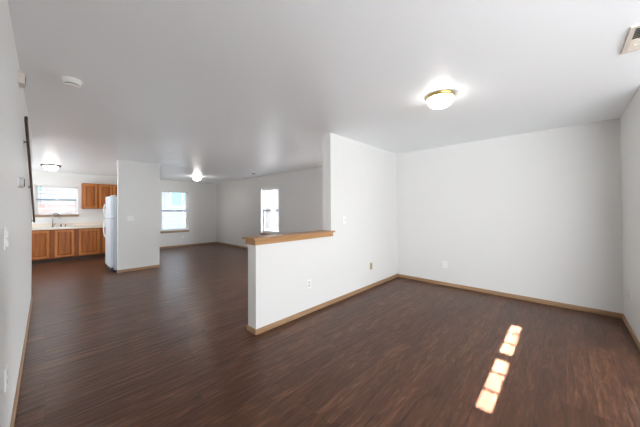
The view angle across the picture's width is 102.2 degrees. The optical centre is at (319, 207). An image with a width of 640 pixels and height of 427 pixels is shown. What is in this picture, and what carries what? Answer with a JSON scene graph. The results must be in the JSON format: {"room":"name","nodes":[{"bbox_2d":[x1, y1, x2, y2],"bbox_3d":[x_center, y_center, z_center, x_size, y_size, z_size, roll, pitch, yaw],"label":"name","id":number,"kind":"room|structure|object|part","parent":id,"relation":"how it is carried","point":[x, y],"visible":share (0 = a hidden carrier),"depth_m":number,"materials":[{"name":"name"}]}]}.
{"room":"empty living room","nodes":[
{"label":"empty living room","id":0,"kind":"room"},
{"bbox_2d":[0,0,31,426],"bbox_3d":[1.051,0.097,-1.220,14.800,2.440,0.050,-1,-1,43],"label":"wall","id":1,"kind":"structure","parent":0,"point":[15,203],"depth_m":1.57,"materials":[{"name":"white paint"}]},
{"bbox_2d":[4,364,7,391],"bbox_3d":[-1.633,0.889,1.344,0.070,0.114,0.009,-1,-1,43],"label":"electrical outlet","id":2,"kind":"object","parent":1,"relation":"attached to","point":[5,370],"visible":1,"depth_m":1.32,"materials":[{"name":"white plastic"}]},
{"bbox_2d":[4,227,8,249],"bbox_3d":[-1.584,0.159,1.305,0.070,0.114,0.013,-1,-1,43],"label":"light switch","id":3,"kind":"object","parent":1,"relation":"attached to","point":[6,232],"visible":1,"depth_m":1.29,"materials":[{"name":"white plastic"}]},
{"bbox_3d":[-1.587,0.159,1.303,0.070,0.114,0.006,-1,-1,43],"label":"plate","id":4,"kind":"part","parent":3,"relation":"part of","materials":[{"name":"white plastic"}]},
{"bbox_2d":[17,176,24,188],"bbox_3d":[-2.212,-0.182,1.913,0.100,0.090,0.034,-1,-1,43],"label":"thermostat","id":5,"kind":"object","parent":1,"relation":"attached to","point":[20,180],"visible":1,"depth_m":1.89,"materials":[{"name":"white plastic"}]},
{"bbox_2d":[10,296,32,426],"bbox_3d":[1.074,1.287,-1.205,14.813,0.060,0.013,-1,-1,43],"label":"baseboard","id":6,"kind":"structure","parent":1,"relation":"attached to","point":[14,410],"depth_m":2.02,"materials":[{"name":"brown wood"}]},
{"bbox_2d":[18,71,25,87],"bbox_3d":[-2.220,-0.944,1.925,0.130,0.086,0.034,-1,-1,43],"label":"door chime","id":7,"kind":"object","parent":1,"relation":"attached to","point":[21,76],"visible":1,"depth_m":1.89,"materials":[{"name":"beige plastic"}]},
{"bbox_2d":[24,116,34,221],"bbox_3d":[-3.377,-0.271,3.012,2.454,0.975,0.034,-1,-1,43],"label":"stair handrail","id":8,"kind":"object","parent":1,"relation":"attached to","point":[27,141],"visible":1,"depth_m":2.65,"materials":[{"name":"brown wood"}]},
{"bbox_2d":[32,170,216,246],"bbox_3d":[-6.820,0.237,7.934,0.140,2.440,7.682,-1,-1,43],"label":"wall","id":9,"kind":"structure","parent":0,"point":[202,197],"depth_m":9.42,"materials":[{"name":"white paint"}]},
{"bbox_2d":[35,185,79,216],"bbox_3d":[-7.411,-0.170,7.280,0.185,0.893,0.916,-1,-1,43],"label":"window","id":10,"kind":"structure","parent":9,"relation":"in","point":[37,214],"depth_m":7.29,"materials":[{"name":"white plastic"}]},
{"bbox_3d":[-7.441,-0.207,7.308,0.032,0.034,0.788,-1,-1,43],"label":"meeting rail","id":11,"kind":"part","parent":10,"relation":"part of","materials":[{"name":"white"}]},
{"bbox_3d":[-7.442,-0.007,7.308,0.026,0.368,0.788,-1,-1,43],"label":"sash","id":12,"kind":"part","parent":10,"relation":"part of","materials":[{"name":"glass"}]},
{"bbox_2d":[35,184,77,206],"bbox_3d":[-7.393,-0.306,7.264,0.039,0.618,0.832,-1,-1,43],"label":"window blind","id":13,"kind":"object","parent":10,"relation":"attached to","point":[39,185],"visible":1,"depth_m":7.19,"materials":[{"name":"white plastic"}]},
{"bbox_3d":[-7.385,0.221,7.253,0.120,0.022,0.916,-1,-1,43],"label":"sill","id":14,"kind":"part","parent":10,"relation":"part of","materials":[{"name":"brown wood"}]},
{"bbox_2d":[81,183,97,208],"bbox_3d":[-6.801,-0.319,7.627,0.318,0.737,0.344,-1,-1,43],"label":"upper cabinet","id":15,"kind":"object","parent":9,"relation":"attached to","point":[89,192],"visible":1,"depth_m":7.52,"materials":[{"name":"brown wood"}]},
{"bbox_3d":[-6.692,-0.321,7.524,0.010,0.597,0.205,-1,-1,43],"label":"panel","id":16,"kind":"part","parent":15,"relation":"part of","materials":[{"name":"brown wood"}]},
{"bbox_2d":[98,184,116,208],"bbox_3d":[-6.452,-0.317,7.997,0.318,0.737,0.673,-1,-1,43],"label":"upper cabinet","id":17,"kind":"object","parent":9,"relation":"attached to","point":[104,190],"visible":0.46,"depth_m":7.75,"materials":[{"name":"brown wood"}]},
{"bbox_3d":[-6.454,-0.320,7.777,0.019,0.697,0.300,-1,-1,43],"label":"door","id":18,"kind":"part","parent":17,"relation":"part of","materials":[{"name":"brown wood"}]},
{"bbox_3d":[-6.454,-0.320,7.777,0.010,0.597,0.200,-1,-1,43],"label":"panel","id":19,"kind":"part","parent":17,"relation":"part of","materials":[{"name":"brown wood"}]},
{"bbox_2d":[160,191,189,232],"bbox_3d":[-5.332,0.164,9.482,0.185,1.536,0.980,-1,-1,43],"label":"window","id":20,"kind":"structure","parent":9,"relation":"in","point":[186,194],"depth_m":9.57,"materials":[{"name":"white plastic"}]},
{"bbox_3d":[-5.386,-0.211,9.534,0.025,0.716,0.852,-1,-1,43],"label":"sash","id":21,"kind":"part","parent":20,"relation":"part of","materials":[{"name":"white plastic"}]},
{"bbox_3d":[-5.362,0.488,9.508,0.026,0.689,0.852,-1,-1,43],"label":"sash","id":22,"kind":"part","parent":20,"relation":"part of","materials":[{"name":"glass"}]},
{"bbox_2d":[161,190,187,206],"bbox_3d":[-5.317,-0.293,9.469,0.039,0.618,0.896,-1,-1,43],"label":"window blind","id":23,"kind":"object","parent":20,"relation":"attached to","point":[164,191],"visible":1,"depth_m":9.35,"materials":[{"name":"white plastic"}]},
{"bbox_2d":[160,242,216,248],"bbox_3d":[-5.230,1.436,9.491,0.013,0.060,2.920,-1,-1,43],"label":"baseboard","id":24,"kind":"structure","parent":9,"relation":"attached to","point":[207,242],"depth_m":9.73,"materials":[{"name":"brown wood"}]},
{"bbox_2d":[117,160,159,269],"bbox_3d":[-5.302,0.219,7.003,3.346,2.440,0.785,-1,-1,43],"label":"wall","id":25,"kind":"structure","parent":0,"point":[138,183],"depth_m":5.83,"materials":[{"name":"white paint"}]},
{"bbox_2d":[127,216,133,220],"bbox_3d":[-4.197,0.252,5.723,0.018,0.114,0.116,-1,-1,43],"label":"light switch","id":26,"kind":"object","parent":25,"relation":"attached to","point":[129,218],"visible":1,"depth_m":5.72,"materials":[{"name":"white plastic"}]},
{"bbox_2d":[117,264,159,272],"bbox_3d":[-4.073,1.391,5.839,0.013,0.060,0.811,-1,-1,43],"label":"baseboard","id":27,"kind":"structure","parent":25,"relation":"attached to","point":[152,266],"depth_m":5.81,"materials":[{"name":"brown wood"}]},
{"bbox_2d":[248,133,397,328],"bbox_3d":[0.366,0.157,4.016,0.155,2.440,3.253,-1,-1,43],"label":"wall partition","id":28,"kind":"structure","parent":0,"point":[360,179],"depth_m":3.80,"materials":[{"name":"white paint"}]},
{"bbox_2d":[247,325,255,334],"bbox_3d":[-0.747,1.340,2.815,0.155,0.060,0.013,-1,-1,43],"label":"baseboard","id":29,"kind":"structure","parent":28,"relation":"attached to","point":[249,328],"depth_m":2.81,"materials":[{"name":"brown wood"}]},
{"bbox_2d":[242,230,334,244],"bbox_3d":[-0.326,0.374,3.278,0.245,0.076,1.331,-1,-1,43],"label":"ledge","id":30,"kind":"object","parent":28,"relation":"attached to","point":[285,237],"visible":1,"depth_m":3.07,"materials":[{"name":"brown wood"}]},
{"bbox_2d":[307,279,310,288],"bbox_3d":[-0.140,0.998,3.346,0.009,0.114,0.070,-1,-1,43],"label":"electrical outlet","id":31,"kind":"object","parent":28,"relation":"attached to","point":[308,281],"visible":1,"depth_m":3.33,"materials":[{"name":"white plastic"}]},
{"bbox_2d":[255,274,397,334],"bbox_3d":[0.425,1.346,3.937,0.013,0.060,3.253,-1,-1,43],"label":"baseboard","id":32,"kind":"structure","parent":28,"relation":"attached to","point":[305,312],"depth_m":3.42,"materials":[{"name":"brown wood"}]},
{"bbox_2d":[8,0,639,182],"bbox_3d":[0.262,-1.152,1.272,19.616,0.120,7.682,-1,-1,43],"label":"ceiling","id":33,"kind":"structure","parent":0,"point":[217,91],"depth_m":2.11,"materials":[{"name":"white paint"}]},
{"bbox_2d":[40,164,60,170],"bbox_3d":[-6.430,-0.938,6.170,0.350,0.130,0.350,-1,-1,43],"label":"ceiling light","id":34,"kind":"object","parent":33,"relation":"attached to","point":[51,167],"visible":1,"depth_m":6.08,"materials":[{"name":"white glass"}]},
{"bbox_3d":[-6.429,-0.932,6.170,0.252,0.118,0.252,-1,-1,43],"label":"lamp shade","id":35,"kind":"part","parent":34,"relation":"part of","materials":[{"name":"white glass"}]},
{"bbox_2d":[61,76,82,88],"bbox_3d":[-2.090,-1.040,2.174,0.132,0.058,0.132,-1,-1,43],"label":"smoke detector","id":36,"kind":"object","parent":33,"relation":"attached to","point":[70,82],"visible":1,"depth_m":2.14,"materials":[{"name":"white plastic"}]},
{"bbox_3d":[-2.090,-1.062,2.175,0.132,0.014,0.132,-1,-1,43],"label":"plate","id":37,"kind":"part","parent":36,"relation":"part of","materials":[{"name":"white plastic"}]},
{"bbox_2d":[192,176,200,180],"bbox_3d":[-3.976,-0.923,8.338,0.268,0.140,0.268,-1,-1,43],"label":"ceiling light","id":38,"kind":"object","parent":33,"relation":"attached to","point":[196,178],"visible":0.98,"depth_m":8.26,"materials":[{"name":"white glass"}]},
{"bbox_2d":[426,90,454,108],"bbox_3d":[1.171,-1.026,2.515,0.258,0.114,0.258,-1,-1,43],"label":"ceiling light","id":39,"kind":"object","parent":33,"relation":"attached to","point":[441,99],"visible":1,"depth_m":2.44,"materials":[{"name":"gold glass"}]},
{"bbox_2d":[621,24,639,54],"bbox_3d":[2.082,-1.086,1.645,0.176,0.022,0.370,-1,-1,43],"label":"ceiling vent","id":40,"kind":"object","parent":33,"relation":"in","point":[632,43],"visible":1,"depth_m":1.69,"materials":[{"name":"beige paint"}]},
{"bbox_2d":[14,243,639,426],"bbox_3d":[0.276,1.408,1.244,19.616,0.120,7.682,-1,-1,43],"label":"floor","id":41,"kind":"structure","parent":0,"point":[170,344],"depth_m":2.33,"materials":[{"name":"brown wood"}]},
{"bbox_2d":[32,230,51,263],"bbox_3d":[-7.504,1.018,6.628,0.634,0.858,0.859,-1,-1,43],"label":"base cabinet","id":42,"kind":"object","parent":41,"relation":"on","point":[41,239],"visible":0.34,"depth_m":6.60,"materials":[{"name":"brown wood"}]},
{"bbox_3d":[-7.144,0.966,6.561,0.010,0.607,0.265,-1,-1,43],"label":"panel","id":43,"kind":"part","parent":42,"relation":"part of","materials":[{"name":"brown wood"}]},
{"bbox_2d":[52,229,76,261],"bbox_3d":[-7.049,1.021,7.111,0.634,0.858,0.464,-1,-1,43],"label":"base cabinet","id":44,"kind":"object","parent":41,"relation":"on","point":[63,240],"visible":0.91,"depth_m":6.89,"materials":[{"name":"brown wood"}]},
{"bbox_3d":[-6.824,0.968,6.902,0.019,0.707,0.370,-1,-1,43],"label":"door","id":45,"kind":"part","parent":44,"relation":"part of","materials":[{"name":"brown wood"}]},
{"bbox_3d":[-6.824,0.968,6.902,0.010,0.607,0.270,-1,-1,43],"label":"panel","id":46,"kind":"part","parent":44,"relation":"part of","materials":[{"name":"brown wood"}]},
{"bbox_2d":[76,228,100,259],"bbox_3d":[-6.712,1.023,7.469,0.634,0.858,0.519,-1,-1,43],"label":"base cabinet","id":47,"kind":"object","parent":41,"relation":"on","point":[88,240],"visible":0.89,"depth_m":7.25,"materials":[{"name":"brown wood"}]},
{"bbox_3d":[-6.482,0.970,7.264,0.010,0.607,0.335,-1,-1,43],"label":"panel","id":48,"kind":"part","parent":47,"relation":"part of","materials":[{"name":"brown wood"}]},
{"bbox_3d":[-6.483,0.970,7.264,0.019,0.707,0.435,-1,-1,43],"label":"door","id":49,"kind":"part","parent":47,"relation":"part of","materials":[{"name":"brown wood"}]},
{"bbox_2d":[101,227,104,256],"bbox_3d":[-6.316,1.025,7.889,0.634,0.858,0.633,-1,-1,43],"label":"base cabinet","id":50,"kind":"object","parent":41,"relation":"on","point":[102,234],"visible":0.2,"depth_m":7.48,"materials":[{"name":"brown wood"}]},
{"bbox_3d":[-6.195,0.972,7.570,0.019,0.707,0.265,-1,-1,43],"label":"door","id":51,"kind":"part","parent":50,"relation":"part of","materials":[{"name":"brown wood"}]},
{"bbox_2d":[103,195,116,271],"bbox_3d":[-4.567,0.586,6.107,0.705,1.680,0.805,-1,-1,43],"label":"refrigerator","id":52,"kind":"object","parent":41,"relation":"on","point":[110,223],"visible":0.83,"depth_m":5.68,"materials":[{"name":"white metal"}]},
{"bbox_3d":[-4.787,0.793,5.870,0.701,1.063,0.058,-1,-1,43],"label":"fridge door","id":53,"kind":"part","parent":52,"relation":"part of","materials":[{"name":"white metal"}]},
{"bbox_3d":[-4.791,0.005,5.878,0.701,0.490,0.058,-1,-1,43],"label":"freezer door","id":54,"kind":"part","parent":52,"relation":"part of","materials":[{"name":"white metal"}]},
{"bbox_3d":[-8.092,1.015,6.004,0.635,0.858,0.854,-1,-1,43],"label":"base cabinet","id":55,"kind":"object","parent":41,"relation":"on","visible":0},
{"bbox_2d":[32,222,104,229],"bbox_3d":[-7.247,0.516,6.901,0.645,0.145,3.354,-1,-1,43],"label":"countertop","id":56,"kind":"structure","parent":55,"relation":"on","point":[78,224],"depth_m":7.28,"materials":[{"name":"beige laminate"}]},
{"bbox_2d":[33,226,75,228],"bbox_3d":[-7.146,0.633,6.974,0.430,0.176,0.790,-1,-1,43],"label":"sink","id":57,"kind":"object","parent":56,"relation":"in","point":[67,226],"visible":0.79,"depth_m":6.96,"materials":[{"name":"silver metal"}]},
{"bbox_2d":[217,118,622,312],"bbox_3d":[2.855,0.144,4.003,19.336,2.440,0.140,-1,-1,43],"label":"wall","id":58,"kind":"structure","parent":0,"point":[538,214],"depth_m":3.94,"materials":[{"name":"white paint"}]},
{"bbox_2d":[217,242,247,248],"bbox_3d":[-1.401,1.398,7.899,7.770,0.060,0.013,-1,-1,43],"label":"baseboard","id":59,"kind":"structure","parent":58,"relation":"attached to","point":[217,242],"depth_m":9.65,"materials":[{"name":"brown wood"}]},
{"bbox_2d":[259,189,278,234],"bbox_3d":[-1.549,0.134,8.120,0.983,1.526,0.185,-1,-1,43],"label":"window","id":60,"kind":"structure","parent":58,"relation":"in","point":[264,191],"depth_m":8.41,"materials":[{"name":"white plastic"}]},
{"bbox_3d":[-1.503,-0.239,8.175,0.855,0.711,0.025,-1,-1,43],"label":"sash","id":61,"kind":"part","parent":60,"relation":"part of","materials":[{"name":"white plastic"}]},
{"bbox_3d":[-1.518,0.456,8.148,0.855,0.684,0.026,-1,-1,43],"label":"sash","id":62,"kind":"part","parent":60,"relation":"part of","materials":[{"name":"glass"}]},
{"bbox_2d":[262,186,278,189],"bbox_3d":[-1.569,-0.318,8.106,0.899,0.618,0.039,-1,-1,43],"label":"window blind","id":63,"kind":"object","parent":58,"relation":"attached to","point":[275,187],"visible":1,"depth_m":8.07,"materials":[{"name":"white plastic"}]},
{"bbox_2d":[398,274,622,317],"bbox_3d":[2.606,1.336,4.126,2.928,0.060,0.013,-1,-1,43],"label":"baseboard","id":64,"kind":"structure","parent":58,"relation":"attached to","point":[542,301],"depth_m":3.77,"materials":[{"name":"brown wood"}]},
{"bbox_2d":[620,87,639,341],"bbox_3d":[3.329,0.127,2.676,0.140,2.440,1.142,-1,-1,43],"label":"wall","id":65,"kind":"structure","parent":0,"point":[630,118],"depth_m":2.70,"materials":[{"name":"white paint"}]},
{"bbox_2d":[622,314,639,350],"bbox_3d":[3.275,1.318,2.711,0.013,0.060,1.129,-1,-1,43],"label":"baseboard","id":66,"kind":"structure","parent":65,"relation":"attached to","point":[627,324],"depth_m":2.69,"materials":[{"name":"brown wood"}]},
{"label":"outside","id":67,"kind":"structure","parent":0,"visible":0},
{"bbox_2d":[265,229,278,231],"bbox_3d":[-3.737,1.661,6.945,65.000,0.180,65.000,-1,-1,43],"label":"ground","id":68,"kind":"structure","parent":67,"point":[274,230],"depth_m":18.70,"materials":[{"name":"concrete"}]},
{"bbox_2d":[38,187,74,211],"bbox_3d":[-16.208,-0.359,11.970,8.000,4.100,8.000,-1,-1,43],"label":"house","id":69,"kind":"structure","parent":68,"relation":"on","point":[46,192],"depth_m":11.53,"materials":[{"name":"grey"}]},
{"bbox_2d":[162,192,185,228],"bbox_3d":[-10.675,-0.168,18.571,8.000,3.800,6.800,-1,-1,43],"label":"house","id":70,"kind":"structure","parent":68,"relation":"on","point":[173,201],"depth_m":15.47,"materials":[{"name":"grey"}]},
{"bbox_3d":[-8.448,-0.559,15.824,0.014,1.000,1.250,-1,-1,43],"label":"pane","id":71,"kind":"part","parent":70,"relation":"part of","materials":[{"name":"blue"}]},
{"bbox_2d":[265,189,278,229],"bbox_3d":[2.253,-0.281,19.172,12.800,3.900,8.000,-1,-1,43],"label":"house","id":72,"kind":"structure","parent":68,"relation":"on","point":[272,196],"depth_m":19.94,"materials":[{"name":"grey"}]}
]}

